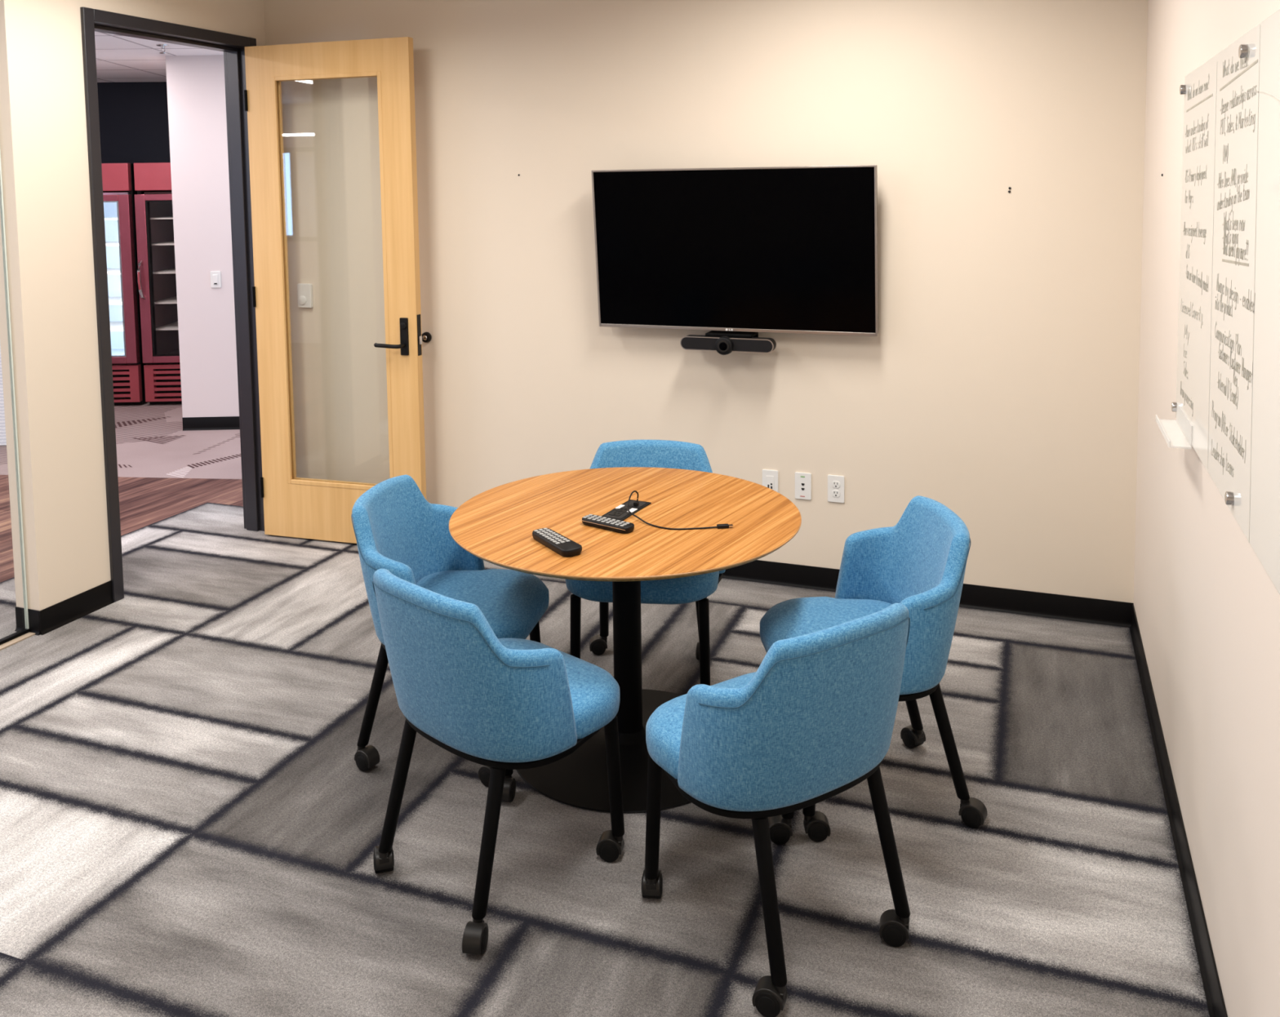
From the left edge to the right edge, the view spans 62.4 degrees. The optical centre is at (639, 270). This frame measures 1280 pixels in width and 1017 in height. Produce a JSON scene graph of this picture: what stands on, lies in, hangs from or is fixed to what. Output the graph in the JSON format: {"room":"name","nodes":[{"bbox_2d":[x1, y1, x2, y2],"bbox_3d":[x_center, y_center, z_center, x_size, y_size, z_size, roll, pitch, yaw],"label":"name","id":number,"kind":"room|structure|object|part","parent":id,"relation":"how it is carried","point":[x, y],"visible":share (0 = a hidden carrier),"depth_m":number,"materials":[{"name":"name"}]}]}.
{"room":"office","nodes":[
{"label":"office","id":0,"kind":"room"},
{"bbox_2d":[0,401,241,479],"bbox_3d":[-3.517,1.060,8.913,5.453,0.001,6.700,1,5,21],"label":"floor","id":1,"kind":"structure","parent":0,"point":[152,442],"depth_m":7.11,"materials":[{"name":"beige carpet"}]},
{"bbox_2d":[0,344,6,445],"bbox_3d":[-4.886,-0.039,7.138,1.600,2.496,0.050,-1,5,-2],"label":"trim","id":2,"kind":"structure","parent":1,"relation":"on","point":[2,427],"depth_m":7.21,"materials":[{"name":"white"}]},
{"bbox_2d":[101,163,147,404],"bbox_3d":[-4.379,0.106,8.743,0.660,1.950,0.804,-1,5,-2],"label":"cooler","id":3,"kind":"object","parent":1,"relation":"on","point":[119,192],"visible":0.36,"depth_m":8.47,"materials":[{"name":"red metal"}]},
{"bbox_2d":[104,217,117,220],"bbox_3d":[-4.388,-0.428,8.758,0.560,0.012,0.550,-1,4,-2],"label":"shelf","id":4,"kind":"object","parent":3,"relation":"attached to","point":[105,218],"depth_m":8.53,"materials":[{"name":"white metal"}]},
{"bbox_2d":[105,241,119,246],"bbox_3d":[-4.385,-0.219,8.775,0.560,0.012,0.550,-1,4,-2],"label":"shelf","id":5,"kind":"object","parent":3,"relation":"attached to","point":[108,243],"depth_m":8.67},
{"bbox_2d":[106,268,119,274],"bbox_3d":[-4.382,0.011,8.793,0.560,0.012,0.550,-1,4,-2],"label":"shelf","id":6,"kind":"object","parent":3,"relation":"attached to","point":[109,271],"depth_m":8.70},
{"bbox_2d":[108,296,121,304],"bbox_3d":[-4.379,0.255,8.812,0.560,0.012,0.550,-1,4,-2],"label":"shelf","id":7,"kind":"object","parent":3,"relation":"attached to","point":[112,300],"depth_m":8.77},
{"bbox_2d":[109,321,123,331],"bbox_3d":[-4.376,0.469,8.829,0.560,0.012,0.550,-1,4,-2],"label":"shelf","id":8,"kind":"object","parent":3,"relation":"attached to","point":[114,326],"depth_m":8.78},
{"bbox_3d":[-4.378,-0.734,8.381,0.652,0.218,0.055,-1,4,-2],"label":"header panel","id":9,"kind":"part","parent":3,"relation":"part of","materials":[{"name":"red metal"}]},
{"bbox_3d":[-4.367,0.078,8.435,0.652,1.350,0.065,-1,4,-2],"label":"door","id":10,"kind":"part","parent":3,"relation":"part of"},
{"bbox_3d":[-4.357,0.918,8.514,0.652,0.297,0.050,-1,4,-2],"label":"grille panel","id":11,"kind":"part","parent":3,"relation":"part of","materials":[{"name":"red metal"}]},
{"bbox_2d":[133,162,182,404],"bbox_3d":[-3.681,0.095,8.770,0.660,1.950,0.804,-1,5,-2],"label":"cooler","id":12,"kind":"object","parent":1,"relation":"on","point":[156,271],"visible":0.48,"depth_m":8.51,"materials":[{"name":"red metal"}]},
{"bbox_3d":[-3.962,0.081,8.393,0.034,0.316,0.067,0,5,7],"label":"handle","id":13,"kind":"part","parent":12,"relation":"part of","materials":[{"name":"silver metal"}]},
{"bbox_3d":[-3.681,-0.746,8.408,0.652,0.218,0.055,-1,4,-2],"label":"header panel","id":14,"kind":"part","parent":12,"relation":"part of","materials":[{"name":"red metal"}]},
{"bbox_3d":[-3.670,0.067,8.462,0.652,1.350,0.065,-1,4,-2],"label":"door","id":15,"kind":"part","parent":12,"relation":"part of","materials":[{"name":"red metal"}]},
{"bbox_2d":[150,216,173,219],"bbox_3d":[-3.690,-0.439,8.785,0.560,0.012,0.550,-1,4,-2],"label":"shelf","id":16,"kind":"object","parent":12,"relation":"attached to","point":[151,217],"depth_m":8.56,"materials":[{"name":"white metal"}]},
{"bbox_3d":[-3.660,0.907,8.540,0.652,0.297,0.050,-1,4,-2],"label":"grille panel","id":17,"kind":"part","parent":12,"relation":"part of","materials":[{"name":"red metal"}]},
{"bbox_2d":[151,240,174,245],"bbox_3d":[-3.688,-0.230,8.802,0.560,0.012,0.550,-1,4,-2],"label":"shelf","id":18,"kind":"object","parent":12,"relation":"attached to","point":[153,242],"depth_m":8.66,"materials":[{"name":"white metal"}]},
{"bbox_2d":[152,267,175,274],"bbox_3d":[-3.685,0.000,8.820,0.560,0.012,0.550,-1,4,-2],"label":"shelf","id":19,"kind":"object","parent":12,"relation":"attached to","point":[155,270],"depth_m":8.68,"materials":[{"name":"white metal"}]},
{"bbox_2d":[154,296,177,303],"bbox_3d":[-3.682,0.244,8.839,0.560,0.012,0.550,-1,4,-2],"label":"shelf","id":20,"kind":"object","parent":12,"relation":"attached to","point":[159,300],"depth_m":8.69,"materials":[{"name":"white metal"}]},
{"bbox_2d":[155,321,178,330],"bbox_3d":[-3.679,0.458,8.856,0.560,0.012,0.550,-1,4,-2],"label":"shelf","id":21,"kind":"object","parent":12,"relation":"attached to","point":[163,326],"depth_m":8.70,"materials":[{"name":"white metal"}]},
{"bbox_2d":[0,475,243,582],"bbox_3d":[-5.394,1.477,3.920,5.453,0.001,7.000,1,5,21],"label":"floor","id":22,"kind":"structure","parent":0,"point":[144,502],"depth_m":5.91,"materials":[{"name":"brown wood planks"}]},
{"bbox_2d":[0,0,266,610],"bbox_3d":[-2.894,0.157,2.763,0.126,2.750,5.600,1,5,21],"label":"wall","id":23,"kind":"structure","parent":0,"point":[44,152],"depth_m":4.16,"materials":[{"name":"paint"}]},
{"bbox_2d":[0,151,35,650],"bbox_3d":[-3.128,0.337,2.098,0.057,2.500,4.168,1,5,21],"label":"window","id":24,"kind":"structure","parent":23,"relation":"in","point":[8,641],"depth_m":4.07,"materials":[{"name":"clear glass"}]},
{"bbox_2d":[14,606,39,635],"bbox_3d":[-2.399,1.374,4.138,0.126,0.094,0.013,1,5,21],"label":"baseboard","id":25,"kind":"structure","parent":23,"relation":"attached to","point":[33,615],"depth_m":4.13,"materials":[{"name":"rubber"}]},
{"bbox_2d":[39,580,114,635],"bbox_3d":[-2.273,1.362,4.275,0.013,0.094,0.342,1,5,21],"label":"baseboard","id":26,"kind":"structure","parent":23,"relation":"attached to","point":[59,615],"depth_m":4.26,"materials":[{"name":"rubber"}]},
{"bbox_2d":[80,6,264,602],"bbox_3d":[-2.118,0.128,4.838,0.162,2.461,1.009,1,5,21],"label":"trim","id":27,"kind":"structure","parent":23,"relation":"attached to","point":[233,46],"depth_m":5.02,"materials":[{"name":"metal"}]},
{"bbox_2d":[97,81,170,163],"bbox_3d":[-6.387,-0.270,9.248,6.000,2.673,0.120,-1,5,-2],"label":"wall","id":28,"kind":"structure","parent":0,"point":[133,117],"depth_m":9.19,"materials":[{"name":"black paint"}]},
{"bbox_2d":[94,31,223,82],"bbox_3d":[-4.546,-1.415,6.146,5.390,0.050,12.200,1,5,21],"label":"ceiling","id":29,"kind":"structure","parent":0,"point":[119,58],"depth_m":7.43,"materials":[{"name":"tile"}]},
{"bbox_2d":[156,44,168,53],"bbox_3d":[-3.110,-1.440,6.890,0.076,0.055,0.076,1,5,21],"label":"sprinkler","id":30,"kind":"object","parent":29,"relation":"attached to","point":[162,46],"visible":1,"depth_m":6.88,"materials":[{"name":"silver metal"}]},
{"bbox_3d":[-3.110,-1.464,6.888,0.076,0.006,0.076,1,5,21],"label":"ceiling plate","id":31,"kind":"part","parent":30,"relation":"part of","materials":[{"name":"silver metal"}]},
{"bbox_2d":[165,55,239,417],"bbox_3d":[-1.752,-0.266,8.438,3.200,2.673,1.700,-1,5,-2],"label":"wall","id":32,"kind":"structure","parent":0,"point":[196,84],"depth_m":7.53,"materials":[{"name":"paint"}]},
{"bbox_2d":[182,416,239,431],"bbox_3d":[-1.701,1.086,7.685,3.200,0.094,0.013,-1,5,-2],"label":"baseboard","id":33,"kind":"structure","parent":32,"relation":"attached to","point":[222,423],"depth_m":7.63,"materials":[{"name":"rubber"}]},
{"bbox_2d":[209,271,221,288],"bbox_3d":[-3.032,0.068,7.553,0.072,0.118,0.013,-1,5,-2],"label":"light switch","id":34,"kind":"object","parent":32,"relation":"attached to","point":[215,277],"visible":1,"depth_m":7.55,"materials":[{"name":"white plastic"}]},
{"bbox_2d":[0,502,1209,1016],"bbox_3d":[-1.231,1.548,2.345,4.645,0.001,5.770,1,5,21],"label":"floor","id":35,"kind":"structure","parent":0,"point":[191,825],"depth_m":2.75,"materials":[{"name":"carpet"}]},
{"bbox_2d":[351,474,549,786],"bbox_3d":[-0.572,1.067,3.252,0.536,0.796,0.557,0,5,11],"label":"armchair","id":36,"kind":"object","parent":35,"relation":"on","point":[397,531],"visible":0.48,"depth_m":3.25,"materials":[{"name":"blue fabric"}]},
{"bbox_2d":[354,745,379,768],"bbox_3d":[-0.810,1.435,3.133,0.066,0.057,0.042,2,5,32],"label":"caster","id":37,"kind":"object","parent":36,"relation":"attached to","point":[366,757],"depth_m":3.12,"materials":[{"name":"plastic"}]},
{"bbox_3d":[-0.784,1.254,3.131,0.117,0.315,0.035,-1,4,1],"label":"leg","id":38,"kind":"part","parent":36,"relation":"part of","materials":[{"name":"black metal"}]},
{"bbox_3d":[-0.521,1.031,3.239,0.433,0.094,0.506,0,5,11],"label":"seat","id":39,"kind":"part","parent":36,"relation":"part of","materials":[{"name":"blue fabric"}]},
{"bbox_2d":[478,765,490,779],"bbox_3d":[-0.428,1.437,3.042,0.066,0.057,0.042,2,5,31],"label":"caster","id":40,"kind":"object","parent":36,"relation":"attached to","point":[484,772],"depth_m":3.02,"materials":[{"name":"plastic"}]},
{"bbox_3d":[-0.339,1.225,3.435,0.051,0.315,0.035,-1,5,-8],"label":"leg","id":41,"kind":"part","parent":36,"relation":"part of","materials":[{"name":"black metal"}]},
{"bbox_2d":[372,568,624,955],"bbox_3d":[-0.360,1.111,2.653,0.557,0.796,0.555,3,6,42],"label":"armchair","id":42,"kind":"object","parent":35,"relation":"on","point":[504,705],"visible":1,"depth_m":2.42,"materials":[{"name":"blue fabric"}]},
{"bbox_2d":[374,845,393,871],"bbox_3d":[-0.645,1.470,2.660,0.042,0.057,0.066,-2,5,-17],"label":"caster","id":43,"kind":"object","parent":42,"relation":"attached to","point":[384,855],"depth_m":2.63,"materials":[{"name":"plastic"}]},
{"bbox_3d":[-0.604,1.290,2.652,0.117,0.315,0.035,-4,6,-37],"label":"leg","id":44,"kind":"part","parent":42,"relation":"part of","materials":[{"name":"black metal"}]},
{"bbox_2d":[462,918,488,955],"bbox_3d":[-0.370,1.489,2.374,0.042,0.057,0.066,0,5,9],"label":"caster","id":45,"kind":"object","parent":42,"relation":"attached to","point":[475,936],"depth_m":2.35,"materials":[{"name":"plastic"}]},
{"bbox_3d":[-0.346,1.304,2.421,0.035,0.315,0.117,2,5,31],"label":"leg","id":46,"kind":"part","parent":42,"relation":"part of","materials":[{"name":"black metal"}]},
{"bbox_2d":[502,774,515,801],"bbox_3d":[-0.377,1.443,2.960,0.042,0.057,0.066,0,5,11],"label":"caster","id":47,"kind":"object","parent":42,"relation":"attached to","point":[509,784],"depth_m":2.94,"materials":[{"name":"plastic"}]},
{"bbox_3d":[-0.380,1.263,2.958,0.035,0.315,0.052,1,5,23],"label":"leg","id":48,"kind":"part","parent":42,"relation":"part of","materials":[{"name":"black metal"}]},
{"bbox_3d":[-0.320,1.072,2.695,0.506,0.094,0.433,3,6,42],"label":"seat","id":49,"kind":"part","parent":42,"relation":"part of","materials":[{"name":"blue fabric"}]},
{"bbox_2d":[595,830,624,855],"bbox_3d":[-0.075,1.460,2.700,0.066,0.057,0.042,0,5,11],"label":"caster","id":50,"kind":"object","parent":42,"relation":"attached to","point":[611,842],"depth_m":2.68,"materials":[{"name":"plastic"}]},
{"bbox_3d":[-0.065,1.281,2.676,0.052,0.315,0.035,-3,5,-29],"label":"leg","id":51,"kind":"part","parent":42,"relation":"part of","materials":[{"name":"black metal"}]},
{"bbox_2d":[448,466,801,813],"bbox_3d":[-0.039,1.094,3.219,1.051,0.736,1.051,1,5,21],"label":"round table","id":52,"kind":"object","parent":35,"relation":"on","point":[496,526],"visible":0.8,"depth_m":3.12,"materials":[{"name":"laminate"}]},
{"bbox_2d":[532,528,582,557],"bbox_3d":[-0.230,0.747,2.902,0.062,0.023,0.205,-4,5,-33],"label":"remote control","id":53,"kind":"object","parent":52,"relation":"on","point":[552,540],"visible":1,"depth_m":2.87,"materials":[{"name":"black plastic"}]},
{"bbox_2d":[579,514,634,533],"bbox_3d":[-0.093,0.734,3.056,0.172,0.021,0.053,3,6,36],"label":"remote control","id":54,"kind":"object","parent":52,"relation":"on","point":[590,520],"visible":1,"depth_m":3.04,"materials":[{"name":"black plastic"}]},
{"bbox_2d":[608,511,623,515],"bbox_3d":[-0.071,0.731,3.169,0.039,0.001,0.039,1,5,21],"label":"socket","id":55,"kind":"object","parent":52,"relation":"attached to","point":[610,513],"depth_m":3.17,"materials":[{"name":"plastic"}]},
{"bbox_2d":[614,507,630,512],"bbox_3d":[-0.052,0.727,3.206,0.039,0.001,0.039,1,5,21],"label":"socket","id":56,"kind":"object","parent":52,"relation":"attached to","point":[616,509],"depth_m":3.20,"materials":[{"name":"plastic"}]},
{"bbox_2d":[627,490,733,529],"bbox_3d":[0.091,0.712,3.095,0.356,0.054,0.130,3,6,37],"label":"cable","id":57,"kind":"object","parent":52,"relation":"on","point":[635,504],"visible":1,"depth_m":3.04,"materials":[{"name":"black plastic"}]},
{"bbox_2d":[565,440,725,685],"bbox_3d":[0.019,1.031,3.613,0.557,0.796,0.536,0,5,7],"label":"armchair","id":58,"kind":"object","parent":35,"relation":"on","point":[668,454],"visible":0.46,"depth_m":3.45,"materials":[{"name":"blue fabric"}]},
{"bbox_3d":[-0.212,1.221,3.461,0.035,0.315,0.052,1,5,25],"label":"leg","id":59,"kind":"part","parent":58,"relation":"part of","materials":[{"name":"black metal"}]},
{"bbox_2d":[589,634,607,651],"bbox_3d":[-0.153,1.367,3.889,0.066,0.057,0.042,-1,5,-5],"label":"caster","id":60,"kind":"object","parent":58,"relation":"attached to","point":[598,642],"depth_m":3.87,"materials":[{"name":"plastic"}]},
{"bbox_3d":[-0.130,1.191,3.831,0.035,0.315,0.117,-1,5,-4],"label":"leg","id":61,"kind":"part","parent":58,"relation":"part of","materials":[{"name":"black metal"}]},
{"bbox_3d":[0.013,0.999,3.560,0.506,0.094,0.433,0,5,7],"label":"seat","id":62,"kind":"part","parent":58,"relation":"part of","materials":[{"name":"blue fabric"}]},
{"bbox_3d":[0.215,1.190,3.790,0.035,0.315,0.117,1,5,17],"label":"leg","id":63,"kind":"part","parent":58,"relation":"part of","materials":[{"name":"black metal"}]},
{"bbox_2d":[696,641,699,658],"bbox_3d":[0.228,1.367,3.826,0.042,0.057,0.066,0,5,11],"label":"caster","id":64,"kind":"object","parent":58,"relation":"attached to","point":[697,646],"depth_m":3.80,"materials":[{"name":"plastic"}]},
{"bbox_3d":[0.209,1.219,3.411,0.035,0.315,0.051,-2,5,-12],"label":"leg","id":65,"kind":"part","parent":58,"relation":"part of","materials":[{"name":"black metal"}]},
{"bbox_2d":[641,603,910,1016],"bbox_3d":[0.313,1.119,2.448,0.557,0.796,0.536,-4,5,-33],"label":"armchair","id":66,"kind":"object","parent":35,"relation":"on","point":[815,721],"visible":1,"depth_m":2.22,"materials":[{"name":"blue fabric"}]},
{"bbox_2d":[642,869,661,896],"bbox_3d":[0.029,1.470,2.550,0.042,0.057,0.066,0,5,5],"label":"caster","id":67,"kind":"object","parent":66,"relation":"attached to","point":[651,881],"depth_m":2.52,"materials":[{"name":"plastic"}]},
{"bbox_3d":[0.032,1.293,2.508,0.052,0.315,0.035,3,6,38],"label":"leg","id":68,"kind":"part","parent":66,"relation":"part of","materials":[{"name":"black metal"}]},
{"bbox_3d":[0.284,1.080,2.488,0.506,0.094,0.433,-4,5,-33],"label":"seat","id":69,"kind":"part","parent":66,"relation":"part of","materials":[{"name":"blue fabric"}]},
{"bbox_3d":[0.271,1.313,2.213,0.035,0.315,0.117,-3,5,-23],"label":"leg","id":70,"kind":"part","parent":66,"relation":"part of","materials":[{"name":"black metal"}]},
{"bbox_2d":[751,975,787,1011],"bbox_3d":[0.270,1.495,2.192,0.066,0.057,0.042,1,5,21],"label":"caster","id":71,"kind":"object","parent":66,"relation":"attached to","point":[770,994],"depth_m":2.17,"materials":[{"name":"plastic"}]},
{"bbox_2d":[768,814,792,836],"bbox_3d":[0.364,1.449,2.762,0.066,0.057,0.042,-1,4,1],"label":"caster","id":72,"kind":"object","parent":66,"relation":"attached to","point":[780,825],"depth_m":2.74,"materials":[{"name":"plastic"}]},
{"bbox_3d":[0.387,1.270,2.738,0.035,0.315,0.052,-2,5,-14],"label":"leg","id":73,"kind":"part","parent":66,"relation":"part of","materials":[{"name":"black metal"}]},
{"bbox_3d":[0.562,1.294,2.402,0.035,0.315,0.117,-5,6,-43],"label":"leg","id":74,"kind":"part","parent":66,"relation":"part of","materials":[{"name":"black metal"}]},
{"bbox_2d":[879,909,909,939],"bbox_3d":[0.576,1.476,2.389,0.066,0.057,0.042,0,5,15],"label":"caster","id":75,"kind":"object","parent":66,"relation":"attached to","point":[894,924],"depth_m":2.37,"materials":[{"name":"plastic"}]},
{"bbox_2d":[760,495,987,842],"bbox_3d":[0.627,1.074,2.971,0.572,0.796,0.579,-1,5,-4],"label":"armchair","id":76,"kind":"object","parent":35,"relation":"on","point":[918,563],"visible":0.73,"depth_m":2.97,"materials":[{"name":"blue fabric"}]},
{"bbox_3d":[0.450,1.268,2.760,0.052,0.315,0.035,-3,5,-23],"label":"leg","id":77,"kind":"part","parent":76,"relation":"part of","materials":[{"name":"black metal"}]},
{"bbox_2d":[803,811,831,836],"bbox_3d":[0.464,1.447,2.771,0.066,0.057,0.042,-1,4,1],"label":"caster","id":78,"kind":"object","parent":76,"relation":"attached to","point":[815,824],"depth_m":2.75,"materials":[{"name":"plastic"}]},
{"bbox_3d":[0.572,1.039,2.965,0.433,0.094,0.506,-1,5,-4],"label":"seat","id":79,"kind":"part","parent":76,"relation":"part of","materials":[{"name":"blue fabric"}]},
{"bbox_2d":[900,724,925,745],"bbox_3d":[0.832,1.407,3.217,0.042,0.057,0.066,-4,5,-33],"label":"caster","id":80,"kind":"object","parent":76,"relation":"attached to","point":[912,735],"depth_m":3.19,"materials":[{"name":"plastic"}]},
{"bbox_3d":[0.797,1.231,3.172,0.117,0.315,0.035,-2,5,-15],"label":"leg","id":81,"kind":"part","parent":76,"relation":"part of","materials":[{"name":"black metal"}]},
{"bbox_3d":[0.824,1.258,2.827,0.117,0.315,0.035,0,5,6],"label":"leg","id":82,"kind":"part","parent":76,"relation":"part of","materials":[{"name":"black metal"}]},
{"bbox_2d":[958,797,987,825],"bbox_3d":[0.890,1.437,2.823,0.066,0.057,0.042,2,5,32],"label":"caster","id":83,"kind":"object","parent":76,"relation":"attached to","point":[972,811],"depth_m":2.81,"materials":[{"name":"plastic"}]},
{"bbox_2d":[263,0,1148,603],"bbox_3d":[0.031,-0.034,4.712,4.230,2.750,0.120,1,5,21],"label":"wall","id":84,"kind":"structure","parent":0,"point":[997,385],"depth_m":4.44,"materials":[{"name":"paint"}]},
{"bbox_2d":[297,283,313,307],"bbox_3d":[-1.678,0.128,5.289,0.080,0.120,0.027,1,5,21],"label":"light switch","id":85,"kind":"object","parent":84,"relation":"attached to","point":[304,291],"visible":1,"depth_m":5.28,"materials":[{"name":"white plastic"}]},
{"bbox_2d":[244,36,426,543],"bbox_3d":[-1.455,0.126,5.050,0.901,2.396,0.166,1,5,17],"label":"door","id":86,"kind":"structure","parent":84,"relation":"in","point":[313,508],"depth_m":5.04,"materials":[{"name":"brown wood"}]},
{"bbox_3d":[-1.169,0.351,4.924,0.143,0.022,0.062,1,5,17],"label":"lever handle","id":87,"kind":"part","parent":86,"relation":"part of","materials":[{"name":"black metal"}]},
{"bbox_3d":[-1.032,0.303,4.941,0.003,0.192,0.031,1,5,17],"label":"latch plate","id":88,"kind":"part","parent":86,"relation":"part of","materials":[{"name":"black metal"}]},
{"bbox_2d":[421,332,431,342],"bbox_3d":[-1.025,0.323,5.061,0.052,0.052,0.024,1,5,21],"label":"door stop","id":89,"kind":"object","parent":84,"relation":"attached to","point":[426,336],"visible":0.9,"depth_m":5.05,"materials":[{"name":"black plastic"}]},
{"bbox_2d":[680,330,776,355],"bbox_3d":[0.380,0.307,4.452,0.402,0.083,0.171,1,5,21],"label":"bar","id":90,"kind":"object","parent":84,"relation":"attached to","point":[724,343],"visible":1,"depth_m":4.39,"materials":[{"name":"black plastic"}]},
{"bbox_2d":[591,164,878,336],"bbox_3d":[0.387,-0.085,4.427,1.204,0.685,0.154,1,5,20],"label":"television","id":91,"kind":"object","parent":84,"relation":"attached to","point":[793,250],"visible":1,"depth_m":4.37,"materials":[{"name":"black plastic"}]},
{"bbox_2d":[762,469,778,493],"bbox_3d":[0.558,0.912,4.524,0.070,0.114,0.009,1,5,21],"label":"wall outlet","id":92,"kind":"object","parent":84,"relation":"attached to","point":[770,477],"visible":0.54,"depth_m":4.52,"materials":[{"name":"white plastic"}]},
{"bbox_2d":[795,471,811,499],"bbox_3d":[0.691,0.915,4.474,0.070,0.114,0.008,1,5,21],"label":"wall outlet","id":93,"kind":"object","parent":84,"relation":"attached to","point":[802,480],"visible":1,"depth_m":4.47,"materials":[{"name":"white plastic"}]},
{"bbox_2d":[827,475,844,502],"bbox_3d":[0.821,0.917,4.425,0.070,0.114,0.009,1,5,21],"label":"wall outlet","id":94,"kind":"object","parent":84,"relation":"attached to","point":[836,484],"visible":1,"depth_m":4.42,"materials":[{"name":"white plastic"}]},
{"bbox_2d":[831,490,839,497],"bbox_3d":[0.821,0.936,4.424,0.034,0.029,0.003,1,5,21],"label":"socket","id":95,"kind":"object","parent":94,"relation":"attached to","point":[834,493],"depth_m":4.42,"materials":[{"name":"white plastic"}]},
{"bbox_2d":[831,480,839,488],"bbox_3d":[0.820,0.897,4.421,0.034,0.029,0.003,1,5,21],"label":"socket","id":96,"kind":"object","parent":94,"relation":"attached to","point":[835,484],"depth_m":4.42,"materials":[{"name":"white plastic"}]},
{"bbox_2d":[722,560,1133,627],"bbox_3d":[0.028,1.295,4.753,3.984,0.094,0.013,1,5,21],"label":"baseboard","id":97,"kind":"structure","parent":84,"relation":"attached to","point":[1108,612],"depth_m":4.22,"materials":[{"name":"rubber"}]},
{"bbox_2d":[1133,0,1279,1016],"bbox_3d":[0.952,0.221,1.322,0.120,2.750,5.600,1,5,21],"label":"wall","id":98,"kind":"structure","parent":0,"point":[1206,606],"depth_m":2.45,"materials":[{"name":"paint"}]},
{"bbox_2d":[1129,604,1227,1016],"bbox_3d":[0.904,1.544,1.444,0.013,0.094,5.587,1,5,21],"label":"baseboard","id":99,"kind":"structure","parent":98,"relation":"attached to","point":[1209,974],"depth_m":2.64,"materials":[{"name":"rubber"}]},
{"bbox_2d":[1171,8,1279,594],"bbox_3d":[1.050,0.026,1.794,0.031,0.890,2.050,1,5,21],"label":"board","id":100,"kind":"object","parent":98,"relation":"attached to","point":[1227,406],"visible":1,"depth_m":1.97,"materials":[{"name":"white glass"}]}
]}

